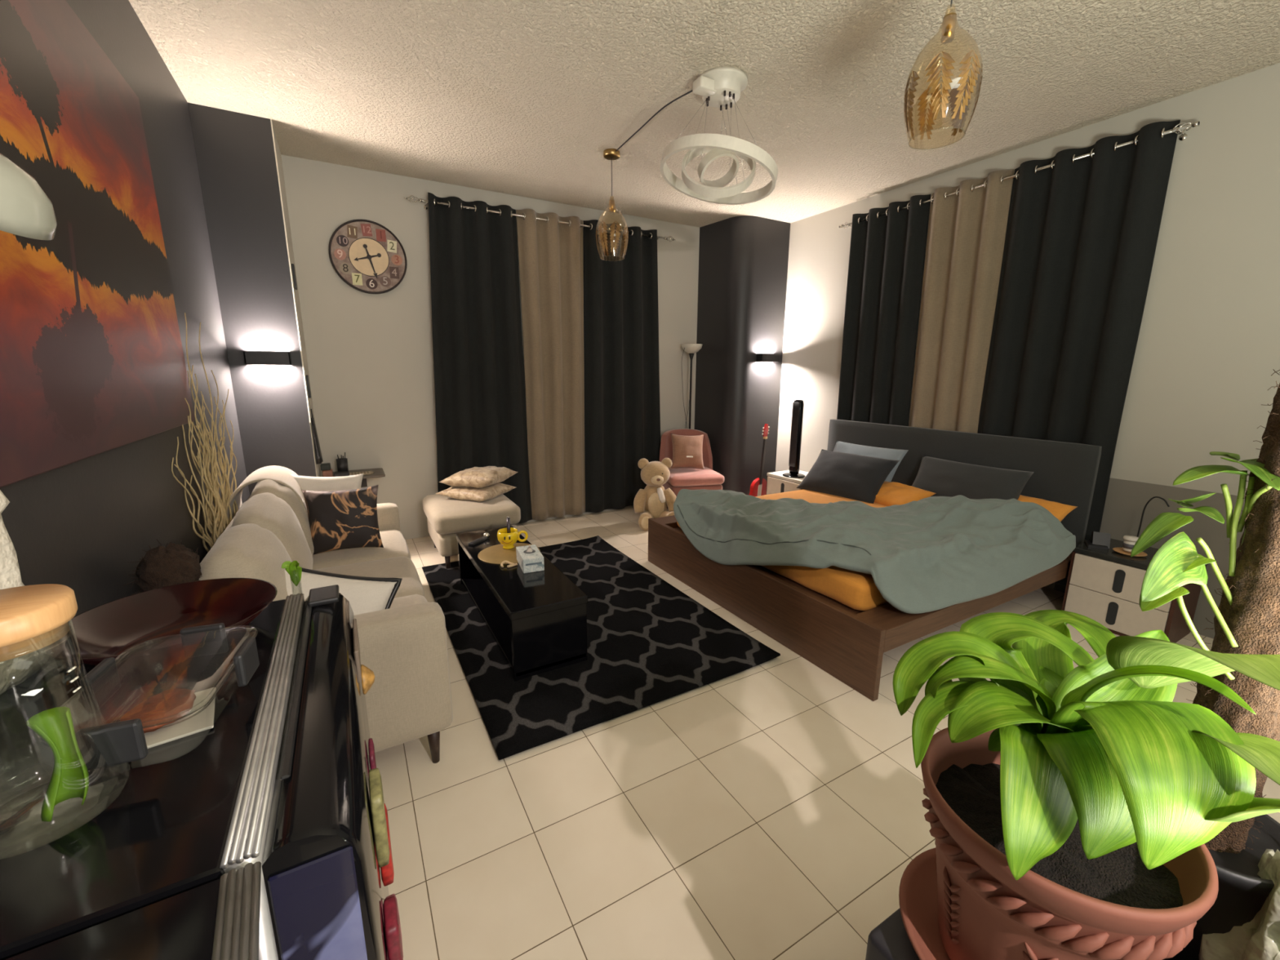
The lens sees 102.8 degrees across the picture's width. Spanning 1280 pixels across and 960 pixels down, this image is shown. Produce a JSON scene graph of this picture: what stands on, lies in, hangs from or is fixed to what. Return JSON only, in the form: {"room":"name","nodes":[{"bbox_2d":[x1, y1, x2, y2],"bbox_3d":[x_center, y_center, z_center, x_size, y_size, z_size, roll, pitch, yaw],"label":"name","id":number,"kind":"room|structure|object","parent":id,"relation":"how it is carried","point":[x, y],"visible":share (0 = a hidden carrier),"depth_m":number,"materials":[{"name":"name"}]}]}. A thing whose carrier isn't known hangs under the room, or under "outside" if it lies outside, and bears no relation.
{"room":"studio apartment","nodes":[
{"label":"studio apartment","id":0,"kind":"room"},
{"bbox_2d":[0,0,249,616],"bbox_3d":[-1.407,-0.252,1.079,0.100,2.985,6.500,-6,14,-29],"label":"wall","id":1,"kind":"structure","parent":0,"point":[81,526],"depth_m":1.97,"materials":[{"name":"grey paint"}]},
{"bbox_2d":[0,0,195,488],"bbox_3d":[-1.428,-0.677,1.164,0.030,1.280,2.320,-6,14,-29],"label":"picture","id":2,"kind":"object","parent":1,"relation":"attached to","point":[92,362],"visible":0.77,"depth_m":1.40},
{"bbox_2d":[122,539,202,595],"bbox_3d":[-1.458,0.288,1.575,0.187,0.205,0.205,-6,14,-29],"label":"moss ball","id":3,"kind":"object","parent":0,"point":[161,566],"visible":0.77,"depth_m":1.53,"materials":[{"name":"brown plant"}]},
{"bbox_2d":[187,102,316,495],"bbox_3d":[-2.602,-0.797,3.615,0.391,2.985,0.610,-6,14,-29],"label":"wall","id":4,"kind":"structure","parent":0,"point":[235,155],"depth_m":3.24,"materials":[{"name":"grey paint"}]},
{"bbox_2d":[243,351,292,364],"bbox_3d":[-2.413,-0.791,3.317,0.240,0.085,0.085,-6,14,-29],"label":"wall lamp","id":5,"kind":"object","parent":4,"relation":"attached to","point":[251,357],"visible":1,"depth_m":3.28,"materials":[{"name":"black metal"}]},
{"bbox_2d":[270,119,311,422],"bbox_3d":[-2.285,-1.312,3.355,0.005,1.865,0.047,-6,14,-29],"label":"trim","id":6,"kind":"structure","parent":4,"relation":"attached to","point":[270,119],"depth_m":3.33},
{"bbox_2d":[291,263,297,289],"bbox_3d":[-2.373,-1.394,3.508,0.014,0.160,0.080,-6,14,-29],"label":"wall panel","id":7,"kind":"object","parent":4,"relation":"attached to","point":[292,264],"visible":1,"depth_m":3.48,"materials":[{"name":"grey"}]},
{"bbox_2d":[270,120,321,476],"bbox_3d":[-2.432,-0.817,3.712,0.004,2.985,0.606,-6,14,-29],"label":"trim","id":8,"kind":"structure","parent":4,"relation":"attached to","point":[318,473],"depth_m":3.59,"materials":[{"name":"beige paint"}]},
{"bbox_2d":[305,374,311,398],"bbox_3d":[-2.377,-0.670,3.662,0.014,0.160,0.080,-6,14,-29],"label":"wall panel","id":9,"kind":"object","parent":4,"relation":"attached to","point":[307,375],"visible":1,"depth_m":3.63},
{"bbox_2d":[311,408,323,464],"bbox_3d":[-2.346,-0.324,3.707,0.038,0.384,0.240,-6,14,-29],"label":"hanging bag","id":10,"kind":"object","parent":4,"relation":"hanging from","point":[318,456],"visible":1,"depth_m":3.65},
{"bbox_2d":[280,154,699,539],"bbox_3d":[-0.863,-1.079,4.986,4.800,2.985,0.100,-6,14,-29],"label":"wall","id":11,"kind":"structure","parent":0,"point":[370,357],"depth_m":4.22,"materials":[{"name":"white paint"}]},
{"bbox_2d":[333,467,385,487],"bbox_3d":[-2.296,0.018,4.113,0.435,0.148,0.355,-6,14,-29],"label":"desk","id":12,"kind":"object","parent":11,"relation":"attached to","point":[379,472],"visible":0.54,"depth_m":4.17,"materials":[{"name":"grey laminate"}]},
{"bbox_2d":[322,468,333,476],"bbox_3d":[-2.415,-0.051,3.950,0.065,0.052,0.100,-6,14,-29],"label":"box","id":13,"kind":"object","parent":12,"relation":"on","point":[325,473],"visible":0.7,"depth_m":3.91,"materials":[{"name":"brown cardboard"}]},
{"bbox_2d":[320,462,330,471],"bbox_3d":[-2.438,-0.103,3.960,0.065,0.045,0.080,-6,14,-29],"label":"box","id":14,"kind":"object","parent":13,"relation":"on","point":[326,466],"visible":0.98,"depth_m":3.93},
{"bbox_2d":[333,471,349,476],"bbox_3d":[-2.322,-0.045,3.975,0.100,0.032,0.070,-6,14,-29],"label":"box","id":15,"kind":"object","parent":12,"relation":"on","point":[343,473],"visible":0.88,"depth_m":3.95,"materials":[{"name":"black plastic"}]},
{"bbox_2d":[335,452,348,471],"bbox_3d":[-2.365,-0.133,4.055,0.080,0.170,0.080,-6,14,-29],"label":"pen cup","id":16,"kind":"object","parent":12,"relation":"on","point":[341,463],"visible":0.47,"depth_m":4.03,"materials":[{"name":"black plastic"}]},
{"bbox_2d":[349,471,373,475],"bbox_3d":[-2.227,-0.055,4.076,0.185,0.010,0.130,-6,14,-29],"label":"pad","id":17,"kind":"object","parent":12,"relation":"on","point":[365,473],"visible":0.95,"depth_m":4.05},
{"bbox_2d":[328,219,407,293],"bbox_3d":[-2.132,-1.752,4.019,0.544,0.544,0.034,-6,14,-29],"label":"wall clock","id":18,"kind":"object","parent":11,"relation":"attached to","point":[366,255],"visible":1,"depth_m":4.01,"materials":[{"name":"brown"}]},
{"bbox_2d":[403,195,675,241],"bbox_3d":[-0.756,-2.342,4.661,2.570,0.074,0.095,-6,14,-29],"label":"curtain rod","id":19,"kind":"object","parent":11,"relation":"attached to","point":[420,200],"visible":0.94,"depth_m":4.37,"materials":[{"name":"silver metal"}]},
{"bbox_2d":[427,192,532,523],"bbox_3d":[-1.431,-0.942,4.547,0.881,2.832,0.088,-6,14,-29],"label":"curtain","id":20,"kind":"object","parent":19,"relation":"hanging from","point":[481,407],"visible":0.88,"depth_m":4.49,"materials":[{"name":"black fabric"}]},
{"bbox_2d":[515,208,585,519],"bbox_3d":[-0.799,-1.013,4.900,0.636,2.832,0.088,-6,14,-29],"label":"curtain","id":21,"kind":"object","parent":19,"relation":"hanging from","point":[550,251],"visible":1,"depth_m":4.86,"materials":[{"name":"beige fabric"}]},
{"bbox_2d":[583,219,660,512],"bbox_3d":[-0.162,-1.086,5.255,0.900,2.832,0.089,-6,14,-29],"label":"curtain","id":22,"kind":"object","parent":19,"relation":"hanging from","point":[622,407],"visible":0.89,"depth_m":5.22,"materials":[{"name":"black fabric"}]},
{"bbox_2d":[128,0,1279,226],"bbox_3d":[0.729,-2.003,1.947,5.000,0.100,6.500,-6,14,-29],"label":"ceiling","id":23,"kind":"structure","parent":0,"point":[522,98],"depth_m":2.66,"materials":[{"name":"paint"}]},
{"bbox_2d":[595,148,628,259],"bbox_3d":[-0.201,-1.962,3.663,0.238,0.702,0.237,-6,14,-29],"label":"pendant lamp","id":24,"kind":"object","parent":23,"relation":"hanging from","point":[609,153],"visible":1,"depth_m":3.62,"materials":[{"name":"gold metal"}]},
{"bbox_2d":[615,89,692,151],"bbox_3d":[0.058,-2.167,3.096,0.048,0.045,1.026,-6,14,-27],"label":"power cord","id":25,"kind":"object","parent":23,"relation":"attached to","point":[690,91],"visible":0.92,"depth_m":2.99,"materials":[{"name":"black plastic"}]},
{"bbox_2d":[660,66,777,204],"bbox_3d":[0.433,-1.834,2.800,0.643,0.587,0.645,-6,14,-29],"label":"ring chandelier","id":26,"kind":"object","parent":23,"relation":"hanging from","point":[720,87],"visible":1,"depth_m":2.72,"materials":[{"name":"white plastic"}]},
{"bbox_2d":[903,0,982,149],"bbox_3d":[1.060,-1.556,1.754,0.238,0.692,0.237,-6,14,-29],"label":"pendant lamp","id":27,"kind":"object","parent":23,"relation":"hanging from","point":[959,111],"visible":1,"depth_m":1.74,"materials":[{"name":"gold metal"}]},
{"bbox_2d":[693,215,790,494],"bbox_3d":[1.090,-1.216,5.676,0.710,2.985,0.610,-6,14,-29],"label":"wall","id":28,"kind":"structure","parent":0,"point":[744,260],"depth_m":5.42,"materials":[{"name":"grey paint"}]},
{"bbox_2d":[756,353,779,362],"bbox_3d":[1.354,-1.293,5.405,0.240,0.085,0.085,-6,14,-29],"label":"wall lamp","id":29,"kind":"object","parent":28,"relation":"attached to","point":[768,357],"visible":1,"depth_m":5.36,"materials":[{"name":"black metal"}]},
{"bbox_2d":[374,506,1279,959],"bbox_3d":[0.714,1.015,2.588,5.000,0.100,6.500,-6,14,-29],"label":"floor","id":30,"kind":"structure","parent":0,"point":[773,809],"depth_m":1.72,"materials":[{"name":"beige tile"}]},
{"bbox_2d":[4,861,261,959],"bbox_3d":[-0.457,0.928,0.307,0.528,1.006,0.456,-6,14,-29],"label":"base cabinet","id":31,"kind":"object","parent":30,"relation":"on","point":[219,919],"visible":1,"depth_m":0.44,"materials":[{"name":"black wood"}]},
{"bbox_2d":[0,584,389,959],"bbox_3d":[-0.731,0.814,0.826,0.578,1.012,0.720,-6,14,-29],"label":"cabinet","id":32,"kind":"object","parent":30,"relation":"on","point":[279,780],"visible":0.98,"depth_m":0.58,"materials":[{"name":"black plastic"}]},
{"bbox_2d":[0,489,49,694],"bbox_3d":[-1.015,0.109,0.739,0.163,0.420,0.177,-6,14,-29],"label":"bag","id":33,"kind":"object","parent":32,"relation":"on","point":[13,672],"visible":0.49,"depth_m":0.78,"materials":[{"name":"plastic"}]},
{"bbox_2d":[0,153,57,239],"bbox_3d":[-0.992,-0.145,0.704,0.177,0.936,0.509,-4,13,-19],"label":"dome lamp","id":34,"kind":"object","parent":32,"relation":"on","point":[26,211],"visible":1,"depth_m":0.80,"materials":[{"name":"white glass"}]},
{"bbox_2d":[0,583,130,858],"bbox_3d":[-0.651,0.245,0.538,0.132,0.245,0.132,-6,14,-29],"label":"glass jar","id":35,"kind":"object","parent":32,"relation":"on","point":[34,617],"visible":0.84,"depth_m":0.52,"materials":[{"name":"clear glass"}]},
{"bbox_2d":[26,706,88,821],"bbox_3d":[-0.628,0.302,0.548,0.048,0.101,0.039,8,14,33],"label":"sponge","id":36,"kind":"object","parent":35,"relation":"in","point":[69,779],"visible":1,"depth_m":0.56,"materials":[{"name":"green plastic"}]},
{"bbox_2d":[33,622,259,774],"bbox_3d":[-0.649,0.293,0.703,0.178,0.078,0.258,-4,13,-20],"label":"food container","id":37,"kind":"object","parent":32,"relation":"on","point":[104,745],"visible":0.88,"depth_m":0.69,"materials":[{"name":"clear glass"}]},
{"bbox_2d":[120,688,195,733],"bbox_3d":[-0.661,0.316,0.703,0.075,0.024,0.095,-6,14,-29],"label":"salmon fillet","id":38,"kind":"object","parent":37,"relation":"in","point":[166,704],"visible":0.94,"depth_m":0.69,"materials":[{"name":"orange food"}]},
{"bbox_2d":[40,577,277,669],"bbox_3d":[-0.828,0.260,0.909,0.306,0.055,0.306,-6,14,-29],"label":"bowl","id":39,"kind":"object","parent":32,"relation":"on","point":[111,628],"visible":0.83,"depth_m":0.94,"materials":[{"name":"red glass"}]},
{"bbox_2d":[281,560,302,596],"bbox_3d":[-0.724,0.206,1.072,0.034,0.082,0.025,-2,12,-12],"label":"plant","id":40,"kind":"object","parent":32,"relation":"on","point":[293,569],"visible":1,"depth_m":1.07,"materials":[{"name":"green plant"}]},
{"bbox_2d":[360,664,374,694],"bbox_3d":[-0.556,0.406,1.046,0.024,0.060,0.060,-6,14,-29],"label":"magnet","id":41,"kind":"object","parent":32,"relation":"attached to","point":[367,675],"visible":0.89,"depth_m":1.03,"materials":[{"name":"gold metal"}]},
{"bbox_2d":[368,737,376,769],"bbox_3d":[-0.503,0.546,0.965,0.010,0.095,0.059,-6,14,-29],"label":"magnet","id":42,"kind":"object","parent":32,"relation":"attached to","point":[371,744],"visible":0.48,"depth_m":0.94,"materials":[{"name":"plastic"}]},
{"bbox_2d":[368,768,389,866],"bbox_3d":[-0.405,0.522,0.793,0.018,0.120,0.076,-6,14,-29],"label":"magnet","id":43,"kind":"object","parent":32,"relation":"attached to","point":[377,809],"visible":1,"depth_m":0.77,"materials":[{"name":"plastic"}]},
{"bbox_2d":[380,803,394,886],"bbox_3d":[-0.451,0.641,0.900,0.020,0.112,0.070,-6,14,-29],"label":"magnet","id":44,"kind":"object","parent":32,"relation":"attached to","point":[387,871],"visible":0.48,"depth_m":0.88,"materials":[{"name":"red plastic"}]},
{"bbox_2d":[382,895,403,959],"bbox_3d":[-0.381,0.707,0.789,0.020,0.097,0.060,-6,14,-29],"label":"magnet","id":45,"kind":"object","parent":32,"relation":"attached to","point":[391,922],"visible":1,"depth_m":0.77,"materials":[{"name":"red plastic"}]},
{"bbox_2d":[171,312,238,552],"bbox_3d":[-2.014,0.104,2.439,0.079,1.717,1.048,-6,14,-29],"label":"twigs","id":46,"kind":"object","parent":30,"relation":"on","point":[219,524],"visible":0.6,"depth_m":2.34,"materials":[{"name":"beige wood"}]},
{"bbox_2d":[198,476,453,763],"bbox_3d":[-1.520,0.498,2.506,0.800,0.923,1.976,-6,14,-29],"label":"sofa","id":47,"kind":"object","parent":30,"relation":"on","point":[404,645],"visible":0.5,"depth_m":1.84,"materials":[{"name":"beige fabric"}]},
{"bbox_2d":[198,523,292,601],"bbox_3d":[-1.412,0.424,1.885,0.277,0.497,0.522,-6,14,-29],"label":"cushion","id":48,"kind":"object","parent":47,"relation":"on","point":[247,550],"depth_m":1.74,"materials":[{"name":"beige fabric"}]},
{"bbox_2d":[226,465,308,519],"bbox_3d":[-2.054,0.113,2.853,0.374,0.329,0.424,-6,14,-29],"label":"throw blanket","id":49,"kind":"object","parent":47,"relation":"on","point":[282,475],"visible":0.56,"depth_m":2.78,"materials":[{"name":"beige fabric"}]},
{"bbox_2d":[229,492,312,569],"bbox_3d":[-1.683,0.324,2.348,0.277,0.501,0.572,-6,14,-29],"label":"cushion","id":50,"kind":"object","parent":47,"relation":"on","point":[266,510],"depth_m":2.24,"materials":[{"name":"beige fabric"}]},
{"bbox_2d":[248,476,314,555],"bbox_3d":[-1.965,0.214,2.833,0.280,0.507,0.571,-6,14,-29],"label":"cushion","id":51,"kind":"object","parent":47,"relation":"on","point":[282,491],"depth_m":2.66,"materials":[{"name":"beige fabric"}]},
{"bbox_2d":[290,473,363,491],"bbox_3d":[-1.835,0.152,2.978,0.424,0.399,0.137,-4,13,-21],"label":"sofa cushion","id":52,"kind":"object","parent":47,"relation":"on","point":[353,482],"visible":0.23,"depth_m":2.94,"materials":[{"name":"white fabric"}]},
{"bbox_2d":[302,484,383,555],"bbox_3d":[-1.643,0.220,2.835,0.370,0.353,0.152,-5,13,-22],"label":"sofa cushion","id":53,"kind":"object","parent":47,"relation":"on","point":[347,518],"visible":0.98,"depth_m":2.79,"materials":[{"name":"black fabric"}]},
{"bbox_2d":[284,568,402,614],"bbox_3d":[-1.176,0.530,1.865,0.547,0.464,0.239,-2,12,-12],"label":"tray","id":54,"kind":"object","parent":47,"relation":"on","point":[364,594],"visible":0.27,"depth_m":1.90,"materials":[{"name":"white plastic"}]},
{"bbox_2d":[312,528,410,569],"bbox_3d":[-1.725,0.467,3.030,0.641,0.170,0.575,-6,14,-29],"label":"seat cushion","id":55,"kind":"object","parent":47,"relation":"on","point":[394,544],"depth_m":2.90,"materials":[{"name":"beige fabric"}]},
{"bbox_2d":[314,555,424,598],"bbox_3d":[-1.441,0.571,2.543,0.642,0.171,0.580,-6,14,-29],"label":"seat cushion","id":56,"kind":"object","parent":47,"relation":"on","point":[390,566],"depth_m":2.64,"materials":[{"name":"beige fabric"}]},
{"bbox_2d":[390,594,426,608],"bbox_3d":[-1.170,0.671,2.079,0.641,0.170,0.526,-6,14,-29],"label":"seat cushion","id":57,"kind":"object","parent":47,"relation":"on","point":[399,600],"depth_m":2.32,"materials":[{"name":"beige fabric"}]},
{"bbox_2d":[422,493,520,568],"bbox_3d":[-1.378,0.377,4.175,0.650,0.467,0.760,-6,14,-29],"label":"pouf","id":58,"kind":"object","parent":30,"relation":"on","point":[447,517],"visible":0.76,"depth_m":3.85,"materials":[{"name":"beige fabric"}]},
{"bbox_2d":[435,482,515,502],"bbox_3d":[-1.336,0.086,4.196,0.460,0.143,0.460,4,13,17],"label":"cushion","id":59,"kind":"object","parent":58,"relation":"on","point":[462,493],"visible":0.71,"depth_m":4.05,"materials":[{"name":"beige fabric"}]},
{"bbox_2d":[439,466,518,488],"bbox_3d":[-1.310,-0.025,4.187,0.459,0.163,0.461,3,12,11],"label":"cushion","id":60,"kind":"object","parent":59,"relation":"on","point":[475,477],"visible":0.99,"depth_m":4.03,"materials":[{"name":"beige fabric"}]},
{"bbox_2d":[422,535,780,759],"bbox_3d":[-0.458,0.787,3.269,1.470,0.029,2.240,-6,14,-29],"label":"area rug","id":61,"kind":"object","parent":30,"relation":"on","point":[649,642],"visible":0.73,"depth_m":2.69,"materials":[{"name":"black carpet"}]},
{"bbox_2d":[456,525,587,680],"bbox_3d":[-0.763,0.653,3.068,0.390,0.367,1.350,-6,14,-29],"label":"coffee table","id":62,"kind":"object","parent":61,"relation":"on","point":[537,620],"visible":0.85,"depth_m":2.58,"materials":[{"name":"black wood"}]},
{"bbox_2d":[467,536,488,546],"bbox_3d":[-1.055,0.398,3.343,0.044,0.016,0.160,5,13,21],"label":"remote control","id":63,"kind":"object","parent":62,"relation":"on","point":[482,539],"visible":0.95,"depth_m":3.32,"materials":[{"name":"black plastic"}]},
{"bbox_2d":[483,532,489,537],"bbox_3d":[-1.023,0.371,3.403,0.044,0.044,0.044,-6,14,-29],"label":"ball","id":64,"kind":"object","parent":62,"relation":"on","point":[486,535],"visible":0.96,"depth_m":3.39,"materials":[{"name":"silver metal"}]},
{"bbox_2d":[477,542,540,564],"bbox_3d":[-0.802,0.448,3.137,0.372,0.006,0.372,-6,14,-29],"label":"placemat","id":65,"kind":"object","parent":62,"relation":"on","point":[495,554],"visible":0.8,"depth_m":3.10,"materials":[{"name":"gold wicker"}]},
{"bbox_2d":[497,527,528,549],"bbox_3d":[-0.816,0.367,3.228,0.132,0.112,0.177,9,15,35],"label":"mug","id":66,"kind":"object","parent":65,"relation":"on","point":[508,540],"visible":1,"depth_m":3.18,"materials":[{"name":"yellow ceramic"}]},
{"bbox_2d":[506,515,511,533],"bbox_3d":[-0.826,0.311,3.214,0.022,0.168,0.031,0,12,-3],"label":"stick","id":67,"kind":"object","parent":66,"relation":"in","point":[508,517],"visible":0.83,"depth_m":3.20,"materials":[{"name":"silver metal"}]},
{"bbox_2d":[500,560,517,568],"bbox_3d":[-0.753,0.483,2.926,0.093,0.025,0.062,2,12,9],"label":"cord","id":68,"kind":"object","parent":62,"relation":"on","point":[511,564],"visible":1,"depth_m":2.93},
{"bbox_2d":[515,544,544,573],"bbox_3d":[-0.634,0.431,2.936,0.116,0.125,0.232,-5,13,-22],"label":"tissue box","id":69,"kind":"object","parent":62,"relation":"on","point":[529,557],"visible":1,"depth_m":2.86,"materials":[{"name":"white cardboard"}]},
{"bbox_2d":[633,457,676,530],"bbox_3d":[0.159,0.124,4.954,0.441,0.656,0.427,-2,12,-9],"label":"teddy bear","id":70,"kind":"object","parent":30,"relation":"on","point":[652,501],"visible":0.81,"depth_m":4.93},
{"bbox_2d":[659,428,724,508],"bbox_3d":[0.532,-0.079,5.421,0.608,0.860,0.648,-3,12,-13],"label":"slipper chair","id":71,"kind":"object","parent":30,"relation":"on","point":[690,478],"visible":0.58,"depth_m":5.29,"materials":[{"name":"pink fabric"}]},
{"bbox_2d":[671,433,704,469],"bbox_3d":[0.495,-0.296,5.311,0.357,0.373,0.180,0,12,-4],"label":"cushion","id":72,"kind":"object","parent":71,"relation":"on","point":[686,450],"visible":1,"depth_m":5.26,"materials":[{"name":"pink fabric"}]},
{"bbox_2d":[680,343,702,428],"bbox_3d":[0.548,-0.591,5.654,0.247,1.765,0.240,-6,14,-29],"label":"floor lamp","id":73,"kind":"object","parent":30,"relation":"on","point":[691,348],"visible":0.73,"depth_m":5.48,"materials":[{"name":"white metal"}]},
{"bbox_2d":[748,423,769,496],"bbox_3d":[1.288,-0.144,5.441,0.304,0.919,0.097,-11,16,-43],"label":"electric guitar","id":74,"kind":"object","parent":30,"relation":"on","point":[758,486],"visible":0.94,"depth_m":5.42,"materials":[{"name":"red paint"}]},
{"bbox_2d":[766,470,808,494],"bbox_3d":[1.617,0.170,5.264,0.426,0.450,0.488,-6,14,-29],"label":"nightstand","id":75,"kind":"object","parent":30,"relation":"on","point":[776,482],"visible":0.27,"depth_m":5.19,"materials":[{"name":"white wood"}]},
{"bbox_2d":[782,399,804,478],"bbox_3d":[1.559,-0.415,5.092,0.224,0.765,0.224,-6,14,-29],"label":"tower speaker","id":76,"kind":"object","parent":75,"relation":"on","point":[798,405],"visible":1,"depth_m":5.06},
{"bbox_2d":[788,402,799,466],"bbox_3d":[1.529,-0.448,5.068,0.009,0.640,0.084,-6,14,-29],"label":"grille","id":77,"kind":"object","parent":76,"relation":"attached to","point":[795,426],"depth_m":5.06,"materials":[{"name":"black plastic"}]},
{"bbox_2d":[648,419,1102,701],"bbox_3d":[1.468,0.213,3.635,2.104,1.040,2.095,-6,14,-29],"label":"bed","id":78,"kind":"object","parent":30,"relation":"on","point":[849,644],"visible":0.51,"depth_m":3.19,"materials":[{"name":"brown wood"}]},
{"bbox_2d":[676,488,888,610],"bbox_3d":[1.508,0.343,3.658,1.919,0.200,1.677,-6,14,-29],"label":"mattress","id":79,"kind":"object","parent":78,"relation":"on","point":[856,590],"visible":0.16,"depth_m":2.68,"materials":[{"name":"orange fabric"}]},
{"bbox_2d":[796,448,899,503],"bbox_3d":[1.725,-0.042,4.293,0.339,0.332,0.720,-8,15,-35],"label":"bed pillow","id":80,"kind":"object","parent":79,"relation":"on","point":[860,477],"visible":0.98,"depth_m":4.19,"materials":[{"name":"grey fabric"}]},
{"bbox_2d":[833,440,908,481],"bbox_3d":[1.902,-0.124,4.413,0.259,0.342,0.680,-7,14,-32],"label":"bed pillow","id":81,"kind":"object","parent":79,"relation":"on","point":[840,446],"visible":0.31,"depth_m":4.32,"materials":[{"name":"grey fabric"}]},
{"bbox_2d":[673,488,1075,613],"bbox_3d":[1.349,0.371,2.969,2.423,0.432,1.294,2,12,9],"label":"duvet","id":82,"kind":"object","parent":79,"relation":"on","point":[931,553],"visible":1,"depth_m":2.92,"materials":[{"name":"grey fabric"}]},
{"bbox_2d":[874,481,936,506],"bbox_3d":[1.973,0.115,3.964,0.274,0.179,0.500,-5,13,-22],"label":"bed pillow","id":83,"kind":"object","parent":79,"relation":"on","point":[891,493],"visible":0.6,"depth_m":3.87,"materials":[{"name":"orange fabric"}]},
{"bbox_2d":[911,455,1034,499],"bbox_3d":[2.352,0.056,3.725,0.242,0.351,0.784,-6,14,-29],"label":"bed pillow","id":84,"kind":"object","parent":79,"relation":"on","point":[944,477],"visible":0.62,"depth_m":3.64,"materials":[{"name":"grey fabric"}]},
{"bbox_2d":[1017,494,1077,521],"bbox_3d":[2.542,0.223,3.378,0.240,0.211,0.460,-5,13,-22],"label":"bed pillow","id":85,"kind":"object","parent":79,"relation":"on","point":[1059,510],"visible":0.23,"depth_m":3.24,"materials":[{"name":"orange fabric"}]},
{"bbox_2d":[865,908,919,959],"bbox_3d":[0.880,1.057,0.708,0.725,0.600,0.825,-6,14,-29],"label":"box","id":86,"kind":"object","parent":30,"relation":"on","point":[889,940],"visible":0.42,"depth_m":0.81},
{"bbox_2d":[898,847,950,959],"bbox_3d":[0.567,0.711,0.765,0.326,0.046,0.326,-6,14,-29],"label":"saucer","id":87,"kind":"object","parent":86,"relation":"on","point":[917,891],"visible":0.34,"depth_m":0.83,"materials":[{"name":"ceramic"}]},
{"bbox_2d":[892,609,1256,959],"bbox_3d":[0.592,0.458,0.735,0.445,0.534,0.349,-6,14,-29],"label":"potted plant","id":88,"kind":"object","parent":87,"relation":"on","point":[1068,806],"visible":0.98,"depth_m":0.64,"materials":[{"name":"green plant"}]},
{"bbox_2d":[1106,368,1279,959],"bbox_3d":[0.744,0.256,0.663,0.458,0.975,0.230,-6,14,-29],"label":"plant","id":89,"kind":"object","parent":86,"relation":"on","point":[1244,654],"visible":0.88,"depth_m":0.70,"materials":[{"name":"green plant"}]},
{"bbox_2d":[1199,848,1279,959],"bbox_3d":[0.884,0.608,0.676,0.264,0.288,0.166,-6,14,-29],"label":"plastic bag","id":90,"kind":"object","parent":86,"relation":"on","point":[1258,939],"visible":0.75,"depth_m":0.69,"materials":[{"name":"beige plastic"}]},
{"bbox_2d":[1062,538,1208,643],"bbox_3d":[2.916,0.649,3.037,0.426,0.450,0.483,-6,14,-29],"label":"nightstand","id":91,"kind":"object","parent":30,"relation":"on","point":[1104,586],"visible":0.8,"depth_m":2.94,"materials":[{"name":"white wood"}]},
{"bbox_2d":[1084,531,1111,549],"bbox_3d":[2.792,0.360,3.110,0.103,0.085,0.120,8,14,31],"label":"gadget","id":92,"kind":"object","parent":91,"relation":"on","point":[1097,540],"visible":1,"depth_m":3.09,"materials":[{"name":"black plastic"}]},
{"bbox_2d":[1112,546,1147,556],"bbox_3d":[2.857,0.424,2.980,0.150,0.014,0.150,-6,14,-29],"label":"dish","id":93,"kind":"object","parent":91,"relation":"on","point":[1118,549],"visible":0.74,"depth_m":2.98,"materials":[{"name":"brown wood"}]},
{"bbox_2d":[1122,535,1138,551],"bbox_3d":[2.869,0.373,2.988,0.072,0.086,0.072,-6,14,-29],"label":"cup","id":94,"kind":"object","parent":93,"relation":"on","point":[1129,542],"visible":0.78,"depth_m":2.97,"materials":[{"name":"white ceramic"}]},
{"bbox_2d":[1136,496,1169,537],"bbox_3d":[3.002,0.254,3.008,0.070,0.336,0.156,-5,13,-25],"label":"gooseneck lamp","id":95,"kind":"object","parent":91,"relation":"on","point":[1152,498],"visible":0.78,"depth_m":3.01,"materials":[{"name":"black metal"}]},
{"bbox_2d":[775,62,1279,589],"bbox_3d":[2.850,-0.736,3.457,0.100,2.985,6.500,-6,14,-29],"label":"wall","id":96,"kind":"structure","parent":0,"point":[1207,350],"depth_m":2.88,"materials":[{"name":"white paint"}]},
{"bbox_2d":[839,120,1199,228],"bbox_3d":[2.432,-2.113,3.729,0.095,0.074,2.320,-6,14,-29],"label":"curtain rod","id":97,"kind":"object","parent":96,"relation":"attached to","point":[1194,124],"visible":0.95,"depth_m":3.13,"materials":[{"name":"silver metal"}]},
{"bbox_2d":[836,194,931,426],"bbox_3d":[2.091,-0.951,4.536,0.092,2.750,0.706,-6,14,-29],"label":"curtain","id":98,"kind":"object","parent":97,"relation":"hanging from","point":[886,257],"visible":0.75,"depth_m":4.41,"materials":[{"name":"black fabric"}]},
{"bbox_2d":[908,168,1014,433],"bbox_3d":[2.396,-0.838,4.012,0.084,2.750,0.611,-6,14,-29],"label":"curtain","id":99,"kind":"object","parent":97,"relation":"hanging from","point":[966,231],"visible":0.76,"depth_m":3.87,"materials":[{"name":"beige fabric"}]},
{"bbox_2d":[977,119,1180,542],"bbox_3d":[2.739,-0.712,3.425,0.086,2.750,0.829,-6,14,-29],"label":"curtain","id":100,"kind":"object","parent":97,"relation":"hanging from","point":[1082,235],"visible":0.7,"depth_m":3.26,"materials":[{"name":"black fabric"}]},
{"bbox_2d":[1053,477,1244,639],"bbox_3d":[3.628,0.629,2.232,0.006,0.830,2.950,-6,14,-29],"label":"trim","id":101,"kind":"structure","parent":96,"relation":"attached to","point":[1126,500],"depth_m":2.98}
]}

